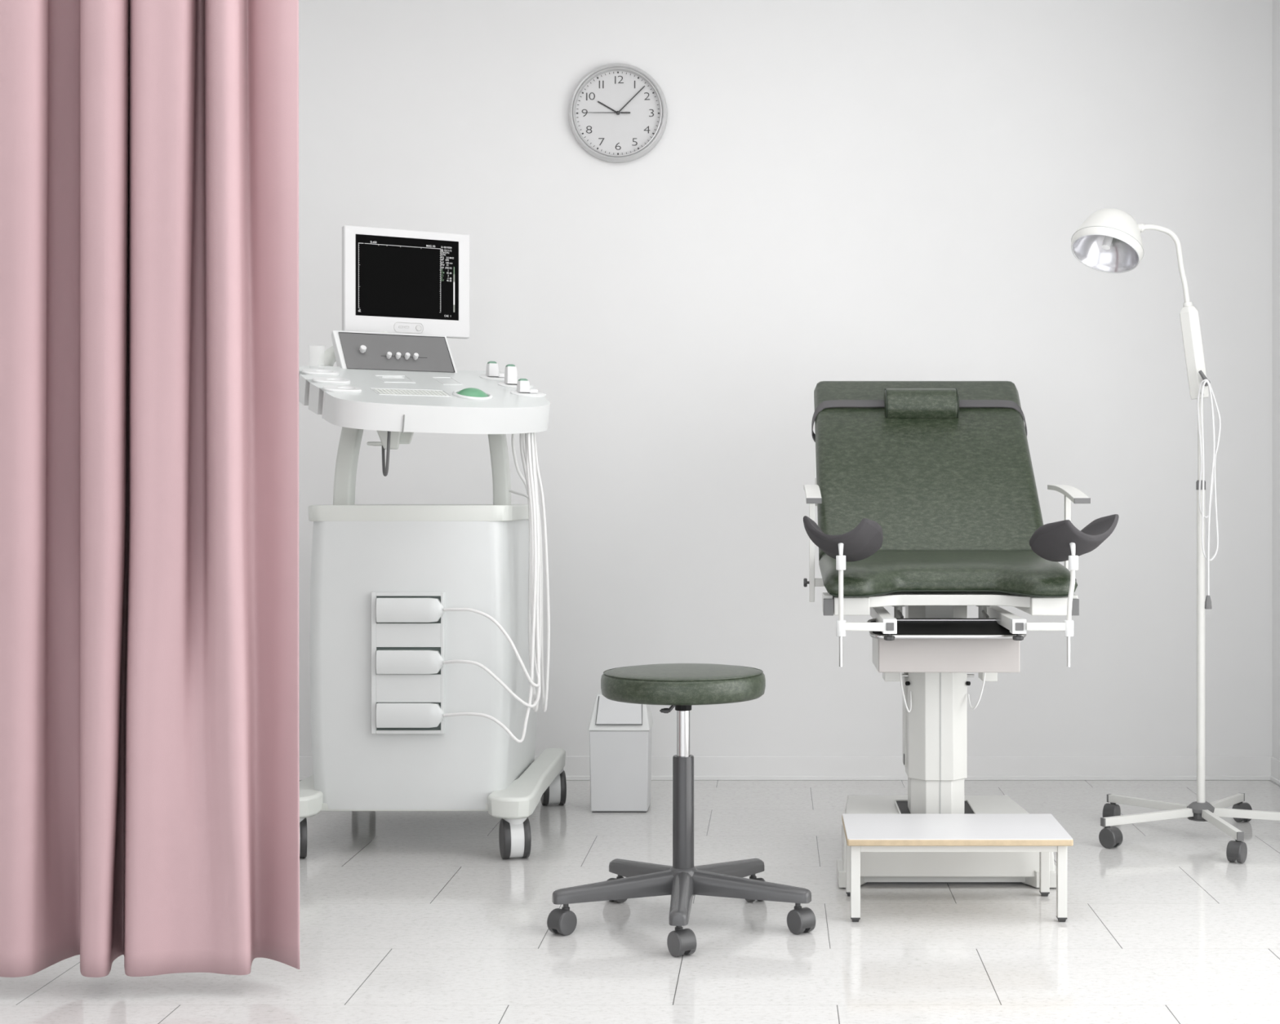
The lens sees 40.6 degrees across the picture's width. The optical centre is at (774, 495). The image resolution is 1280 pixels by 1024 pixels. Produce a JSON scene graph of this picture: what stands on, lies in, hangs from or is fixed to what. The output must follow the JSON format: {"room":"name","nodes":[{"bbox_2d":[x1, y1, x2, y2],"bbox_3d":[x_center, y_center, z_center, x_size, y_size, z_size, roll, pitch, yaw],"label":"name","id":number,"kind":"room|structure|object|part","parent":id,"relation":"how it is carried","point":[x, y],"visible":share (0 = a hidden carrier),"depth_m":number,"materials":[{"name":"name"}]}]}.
{"room":"gynecology exam room","nodes":[
{"label":"gynecology exam room","id":0,"kind":"room"},
{"bbox_2d":[0,780,1279,1023],"bbox_3d":[-0.781,1.090,2.630,5.438,0.080,7.660,0,0,0],"label":"floor","id":1,"kind":"structure","parent":0,"point":[406,917],"depth_m":4.12,"materials":[{"name":"tile"}]},
{"bbox_2d":[298,225,566,859],"bbox_3d":[-1.060,0.097,5.354,0.785,1.905,1.120,0,0,0],"label":"machine","id":2,"kind":"object","parent":1,"relation":"on","point":[396,375],"visible":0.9,"depth_m":5.03,"materials":[{"name":"grey plastic"}]},
{"bbox_3d":[-1.387,0.895,5.410,0.132,0.062,0.989,0,0,0],"label":"rail","id":3,"kind":"part","parent":2,"relation":"part of","materials":[{"name":"white plastic"}]},
{"bbox_3d":[-1.284,-0.105,5.201,0.099,0.272,0.112,0,0,0],"label":"console leg","id":4,"kind":"part","parent":2,"relation":"part of","materials":[{"name":"white plastic"}]},
{"bbox_3d":[-1.290,-0.541,5.501,0.314,0.365,0.339,0,0,0],"label":"monitor arm","id":5,"kind":"part","parent":2,"relation":"part of","materials":[{"name":"white plastic"}]},
{"bbox_3d":[-1.270,-0.452,5.309,0.020,0.025,0.025,0,0,-30],"label":"knob","id":6,"kind":"part","parent":2,"relation":"part of","materials":[{"name":"white plastic"}]},
{"bbox_3d":[-1.195,-0.435,5.335,0.016,0.022,0.023,0,0,-30],"label":"knob","id":7,"kind":"part","parent":2,"relation":"part of","materials":[{"name":"white plastic"}]},
{"bbox_3d":[-1.180,-0.445,5.373,0.339,0.119,0.101,0,0,-30],"label":"control panel","id":8,"kind":"part","parent":2,"relation":"part of","materials":[{"name":"grey plastic"}]},
{"bbox_3d":[-1.170,-0.435,5.349,0.016,0.022,0.023,0,0,-30],"label":"knob","id":9,"kind":"part","parent":2,"relation":"part of","materials":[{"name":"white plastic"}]},
{"bbox_3d":[-1.075,0.910,5.375,0.580,0.023,0.691,0,0,0],"label":"plate","id":10,"kind":"part","parent":2,"relation":"part of","materials":[{"name":"white plastic"}]},
{"bbox_2d":[342,225,470,338],"bbox_3d":[-1.187,-0.686,5.555,0.375,0.339,0.227,0,0,0],"label":"monitor","id":11,"kind":"object","parent":2,"relation":"on","point":[404,284],"depth_m":5.54,"materials":[{"name":"white plastic"}]},
{"bbox_3d":[-1.145,-0.435,5.364,0.016,0.022,0.023,0,0,-30],"label":"knob","id":12,"kind":"part","parent":2,"relation":"part of","materials":[{"name":"white plastic"}]},
{"bbox_3d":[-1.068,0.487,5.018,0.211,0.411,0.026,0,0,0],"label":"socket panel","id":13,"kind":"part","parent":2,"relation":"part of","materials":[{"name":"grey plastic"}]},
{"bbox_2d":[377,702,440,729],"bbox_3d":[-1.065,0.642,5.019,0.188,0.081,0.008,0,0,0],"label":"socket","id":14,"kind":"object","parent":2,"relation":"attached to","point":[438,727],"depth_m":5.02,"materials":[{"name":"white plastic"}]},
{"bbox_2d":[377,647,440,674],"bbox_3d":[-1.065,0.480,5.019,0.188,0.080,0.008,0,0,0],"label":"socket","id":15,"kind":"object","parent":2,"relation":"attached to","point":[438,649],"depth_m":5.02,"materials":[{"name":"white plastic"}]},
{"bbox_2d":[377,596,440,623],"bbox_3d":[-1.065,0.332,5.019,0.188,0.080,0.008,0,0,0],"label":"socket","id":16,"kind":"object","parent":2,"relation":"attached to","point":[439,597],"depth_m":5.02,"materials":[{"name":"white plastic"}]},
{"bbox_3d":[-1.121,-0.435,5.377,0.016,0.022,0.023,0,0,-30],"label":"knob","id":17,"kind":"part","parent":2,"relation":"part of","materials":[{"name":"white plastic"}]},
{"bbox_2d":[376,361,540,700],"bbox_3d":[-0.916,0.092,5.187,0.480,1.028,0.496,0,0,0],"label":"probe","id":18,"kind":"object","parent":2,"relation":"in","point":[388,610],"visible":0.67,"depth_m":4.99,"materials":[{"name":"white plastic"}]},
{"bbox_2d":[376,378,541,743],"bbox_3d":[-0.923,0.178,5.091,0.466,1.066,0.303,0,0,0],"label":"probe","id":19,"kind":"object","parent":2,"relation":"in","point":[388,715],"visible":0.88,"depth_m":4.99,"materials":[{"name":"white plastic"}]},
{"bbox_2d":[376,364,550,711],"bbox_3d":[-0.911,0.118,5.145,0.489,1.048,0.410,0,0,0],"label":"probe","id":20,"kind":"object","parent":2,"relation":"in","point":[388,661],"visible":0.82,"depth_m":5.00,"materials":[{"name":"white plastic"}]},
{"bbox_3d":[-0.849,-0.107,5.290,0.068,0.277,0.091,0,0,0],"label":"console leg","id":21,"kind":"part","parent":2,"relation":"part of","materials":[{"name":"white plastic"}]},
{"bbox_3d":[-0.763,0.895,5.410,0.132,0.062,0.989,0,0,0],"label":"rail","id":22,"kind":"part","parent":2,"relation":"part of","materials":[{"name":"white plastic"}]},
{"bbox_2d":[587,691,653,813],"bbox_3d":[-0.516,0.858,5.781,0.205,0.385,0.174,0,0,0],"label":"waste bin","id":23,"kind":"object","parent":1,"relation":"on","point":[620,734],"visible":0.84,"depth_m":5.70,"materials":[{"name":"white plastic"}]},
{"bbox_2d":[546,663,815,957],"bbox_3d":[-0.223,0.736,4.199,0.641,0.628,0.607,0,0,0],"label":"stool","id":24,"kind":"object","parent":1,"relation":"on","point":[681,686],"visible":1,"depth_m":4.15,"materials":[{"name":"green plastic"}]},
{"bbox_3d":[-0.388,0.946,4.174,0.302,0.060,0.052,0,0,-19],"label":"arm","id":25,"kind":"part","parent":24,"relation":"part of","materials":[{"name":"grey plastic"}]},
{"bbox_3d":[-0.329,0.946,4.368,0.052,0.060,0.302,0,0,-37],"label":"arm","id":26,"kind":"part","parent":24,"relation":"part of","materials":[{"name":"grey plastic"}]},
{"bbox_3d":[-0.255,0.514,4.206,0.052,0.033,0.018,0,0,-26],"label":"height lever","id":27,"kind":"part","parent":24,"relation":"part of","materials":[{"name":"grey plastic"}]},
{"bbox_3d":[-0.224,0.946,4.057,0.053,0.060,0.303,0,0,0],"label":"arm","id":28,"kind":"part","parent":24,"relation":"part of","materials":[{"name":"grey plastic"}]},
{"bbox_3d":[-0.225,0.458,4.230,0.404,0.072,0.404,0,0,0],"label":"seat","id":29,"kind":"part","parent":24,"relation":"part of","materials":[{"name":"green leather"}]},
{"bbox_3d":[-0.225,0.510,4.230,0.100,0.034,0.100,0,0,0],"label":"seat mount","id":30,"kind":"part","parent":24,"relation":"part of","materials":[{"name":"black plastic"}]},
{"bbox_3d":[-0.125,0.946,4.372,0.052,0.060,0.302,0,0,35],"label":"arm","id":31,"kind":"part","parent":24,"relation":"part of","materials":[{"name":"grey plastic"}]},
{"bbox_3d":[-0.059,0.946,4.179,0.302,0.060,0.052,0,0,17],"label":"arm","id":32,"kind":"part","parent":24,"relation":"part of","materials":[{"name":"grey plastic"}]},
{"bbox_2d":[841,813,1073,922],"bbox_3d":[0.454,0.945,4.378,0.554,0.210,0.335,0,0,0],"label":"step stool","id":33,"kind":"object","parent":1,"relation":"on","point":[1042,833],"visible":1,"depth_m":4.26,"materials":[{"name":"white wood"}]},
{"bbox_3d":[0.199,0.948,4.518,0.024,0.182,0.024,0,0,0],"label":"leg","id":34,"kind":"part","parent":33,"relation":"part of","materials":[{"name":"white metal"}]},
{"bbox_3d":[0.199,0.948,4.247,0.024,0.182,0.024,0,0,0],"label":"leg","id":35,"kind":"part","parent":33,"relation":"part of","materials":[{"name":"white metal"}]},
{"bbox_3d":[0.708,0.948,4.518,0.024,0.182,0.024,0,0,0],"label":"leg","id":36,"kind":"part","parent":33,"relation":"part of","materials":[{"name":"white metal"}]},
{"bbox_3d":[0.708,0.948,4.247,0.024,0.182,0.024,0,0,0],"label":"leg","id":37,"kind":"part","parent":33,"relation":"part of","materials":[{"name":"white metal"}]},
{"bbox_2d":[803,381,1119,888],"bbox_3d":[0.489,0.336,5.028,0.836,1.428,1.373,0,0,0],"label":"chair","id":38,"kind":"object","parent":1,"relation":"on","point":[935,518],"visible":0.94,"depth_m":4.87,"materials":[{"name":"green leather"}]},
{"bbox_3d":[0.091,0.250,4.952,0.017,0.025,0.028,0,0,0],"label":"bracket knob","id":39,"kind":"part","parent":38,"relation":"part of","materials":[{"name":"grey plastic"}]},
{"bbox_3d":[0.107,0.150,4.952,0.015,0.310,0.025,0,0,0],"label":"armrest post","id":40,"kind":"part","parent":38,"relation":"part of","materials":[{"name":"white metal"}]},
{"bbox_3d":[0.107,-0.006,4.930,0.042,0.054,0.460,0,0,0],"label":"armrest","id":41,"kind":"part","parent":38,"relation":"part of","materials":[{"name":"white plastic"}]},
{"bbox_3d":[0.141,0.289,4.612,0.024,0.051,0.135,0,0,0],"label":"rail","id":42,"kind":"part","parent":38,"relation":"part of","materials":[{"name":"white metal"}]},
{"bbox_3d":[0.168,0.258,4.370,0.012,0.143,0.012,0,0,0],"label":"upright rod","id":43,"kind":"part","parent":38,"relation":"part of","materials":[{"name":"white metal"}]},
{"bbox_3d":[0.168,0.392,4.370,0.009,0.084,0.009,0,0,34],"label":"rod","id":44,"kind":"part","parent":38,"relation":"part of","materials":[{"name":"metal"}]},
{"bbox_3d":[0.293,0.359,4.400,0.029,0.022,0.026,0,0,0],"label":"clamp knob","id":45,"kind":"part","parent":38,"relation":"part of","materials":[{"name":"grey plastic"}]},
{"bbox_3d":[0.347,0.328,4.760,0.009,0.021,0.052,0,0,-7],"label":"tilt rod","id":46,"kind":"part","parent":38,"relation":"part of","materials":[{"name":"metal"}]},
{"bbox_2d":[811,388,1026,442],"bbox_3d":[0.463,-0.247,5.527,0.690,0.196,0.108,0,0,0],"label":"pillow","id":47,"kind":"object","parent":38,"relation":"on","point":[897,402],"visible":0.95,"depth_m":5.49,"materials":[{"name":"green leather"}]},
{"bbox_3d":[0.463,-0.084,5.346,0.668,0.588,0.713,0,0,0],"label":"backrest","id":48,"kind":"part","parent":38,"relation":"part of","materials":[{"name":"green leather"}]},
{"bbox_2d":[866,618,1026,639],"bbox_3d":[0.457,0.356,4.615,0.415,0.041,0.201,0,0,0],"label":"tray","id":49,"kind":"object","parent":38,"relation":"on","point":[907,628],"depth_m":4.61,"materials":[{"name":"black metal"}]},
{"bbox_3d":[0.463,0.211,4.763,0.668,0.110,0.529,0,0,0],"label":"seat","id":50,"kind":"part","parent":38,"relation":"part of","materials":[{"name":"green leather"}]},
{"bbox_3d":[0.463,0.271,4.781,0.434,0.050,0.439,0,0,0],"label":"seat frame","id":51,"kind":"part","parent":38,"relation":"part of","materials":[{"name":"white metal"}]},
{"bbox_3d":[0.582,0.328,4.760,0.009,0.021,0.052,0,0,-7],"label":"tilt rod","id":52,"kind":"part","parent":38,"relation":"part of","materials":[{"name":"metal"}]},
{"bbox_3d":[0.622,0.359,4.400,0.029,0.022,0.026,0,0,0],"label":"clamp knob","id":53,"kind":"part","parent":38,"relation":"part of","materials":[{"name":"grey plastic"}]},
{"bbox_3d":[0.842,0.150,4.952,0.015,0.310,0.025,0,0,0],"label":"armrest post","id":54,"kind":"part","parent":38,"relation":"part of","materials":[{"name":"white metal"}]},
{"bbox_3d":[0.839,-0.006,4.930,0.044,0.054,0.460,0,0,0],"label":"armrest","id":55,"kind":"part","parent":38,"relation":"part of","materials":[{"name":"white plastic"}]},
{"bbox_3d":[0.746,0.392,4.370,0.009,0.084,0.009,0,0,-34],"label":"rod","id":56,"kind":"part","parent":38,"relation":"part of","materials":[{"name":"metal"}]},
{"bbox_3d":[0.751,0.258,4.370,0.023,0.144,0.012,0,0,0],"label":"upright rod","id":57,"kind":"part","parent":38,"relation":"part of","materials":[{"name":"white metal"}]},
{"bbox_2d":[1071,208,1279,863],"bbox_3d":[1.292,0.084,5.298,0.700,1.933,0.681,0,0,-37],"label":"lamp","id":58,"kind":"object","parent":1,"relation":"on","point":[1109,241],"visible":1,"depth_m":5.26,"materials":[{"name":"white metal"}]},
{"bbox_3d":[1.021,-0.787,5.288,0.216,0.191,0.214,0,0,0],"label":"lamp shade","id":59,"kind":"part","parent":58,"relation":"part of","materials":[{"name":"white metal"}]},
{"bbox_3d":[1.027,-0.792,5.300,0.026,0.071,0.054,0,0,40],"label":"bulb","id":60,"kind":"part","parent":58,"relation":"part of","materials":[{"name":"white glass"}]},
{"bbox_2d":[1137,223,1144,232],"bbox_3d":[1.110,-0.821,5.280,0.042,0.027,0.027,0,0,0],"label":"socket","id":61,"kind":"object","parent":58,"relation":"attached to","point":[1140,227],"depth_m":5.27,"materials":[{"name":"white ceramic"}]},
{"bbox_3d":[1.183,0.972,5.428,0.018,0.031,0.318,0,0,-40],"label":"leg","id":62,"kind":"part","parent":58,"relation":"part of","materials":[{"name":"white metal"}]},
{"bbox_3d":[1.129,0.972,5.205,0.318,0.031,0.018,0,0,-23],"label":"leg","id":63,"kind":"part","parent":58,"relation":"part of","materials":[{"name":"white metal"}]},
{"bbox_3d":[1.307,-0.358,5.245,0.039,0.047,0.040,0,0,0],"label":"clamp lever","id":64,"kind":"part","parent":58,"relation":"part of","materials":[{"name":"silver metal"}]},
{"bbox_3d":[1.306,-0.026,5.217,0.054,0.653,0.075,0,0,-32],"label":"power cord","id":65,"kind":"part","parent":58,"relation":"part of","materials":[{"name":"white plastic"}]},
{"bbox_3d":[1.321,0.972,5.088,0.018,0.031,0.318,0,0,-4],"label":"leg","id":66,"kind":"part","parent":58,"relation":"part of","materials":[{"name":"white metal"}]},
{"bbox_3d":[1.418,0.972,5.438,0.018,0.031,0.318,0,0,35],"label":"leg","id":67,"kind":"part","parent":58,"relation":"part of","materials":[{"name":"white metal"}]},
{"bbox_3d":[1.493,0.972,5.230,0.318,0.031,0.018,0,0,15],"label":"leg","id":68,"kind":"part","parent":58,"relation":"part of","materials":[{"name":"white metal"}]},
{"bbox_2d":[298,0,1272,756],"bbox_3d":[-0.771,-0.500,6.420,5.458,3.100,0.120,0,0,0],"label":"wall","id":69,"kind":"structure","parent":0,"point":[829,190],"depth_m":6.36,"materials":[{"name":"paint"}]},
{"bbox_2d":[568,63,667,163],"bbox_3d":[-0.578,-1.410,6.341,0.364,0.364,0.038,0,0,0],"label":"wall clock","id":70,"kind":"object","parent":69,"relation":"attached to","point":[618,113],"visible":1,"depth_m":6.35,"materials":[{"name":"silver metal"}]},
{"bbox_2d":[299,756,1271,780],"bbox_3d":[-0.781,1.006,6.354,5.238,0.088,0.011,0,0,0],"label":"baseboard","id":71,"kind":"structure","parent":69,"relation":"attached to","point":[575,768],"depth_m":6.35,"materials":[{"name":"paint"}]},
{"bbox_2d":[1272,0,1279,759],"bbox_3d":[1.898,-0.500,2.580,0.120,3.100,7.560,0,0,0],"label":"wall","id":72,"kind":"structure","parent":0,"point":[1276,3],"depth_m":6.31,"materials":[{"name":"paint"}]},
{"bbox_2d":[1270,756,1279,786],"bbox_3d":[1.833,1.006,2.580,0.011,0.088,7.560,0,0,0],"label":"baseboard","id":73,"kind":"structure","parent":72,"relation":"attached to","point":[1275,763],"depth_m":6.29,"materials":[{"name":"paint"}]},
{"bbox_3d":[-0.781,-2.090,2.630,5.438,0.080,7.660,0,0,0],"label":"ceiling","id":74,"kind":"structure","parent":0,"visible":0},
{"bbox_2d":[0,0,299,977],"bbox_3d":[-1.576,-0.524,3.694,1.251,3.048,0.263,0,0,-1],"label":"curtain","id":75,"kind":"object","parent":74,"relation":"hanging from","point":[149,756],"visible":1,"depth_m":3.60,"materials":[{"name":"pink fabric"}]}
]}

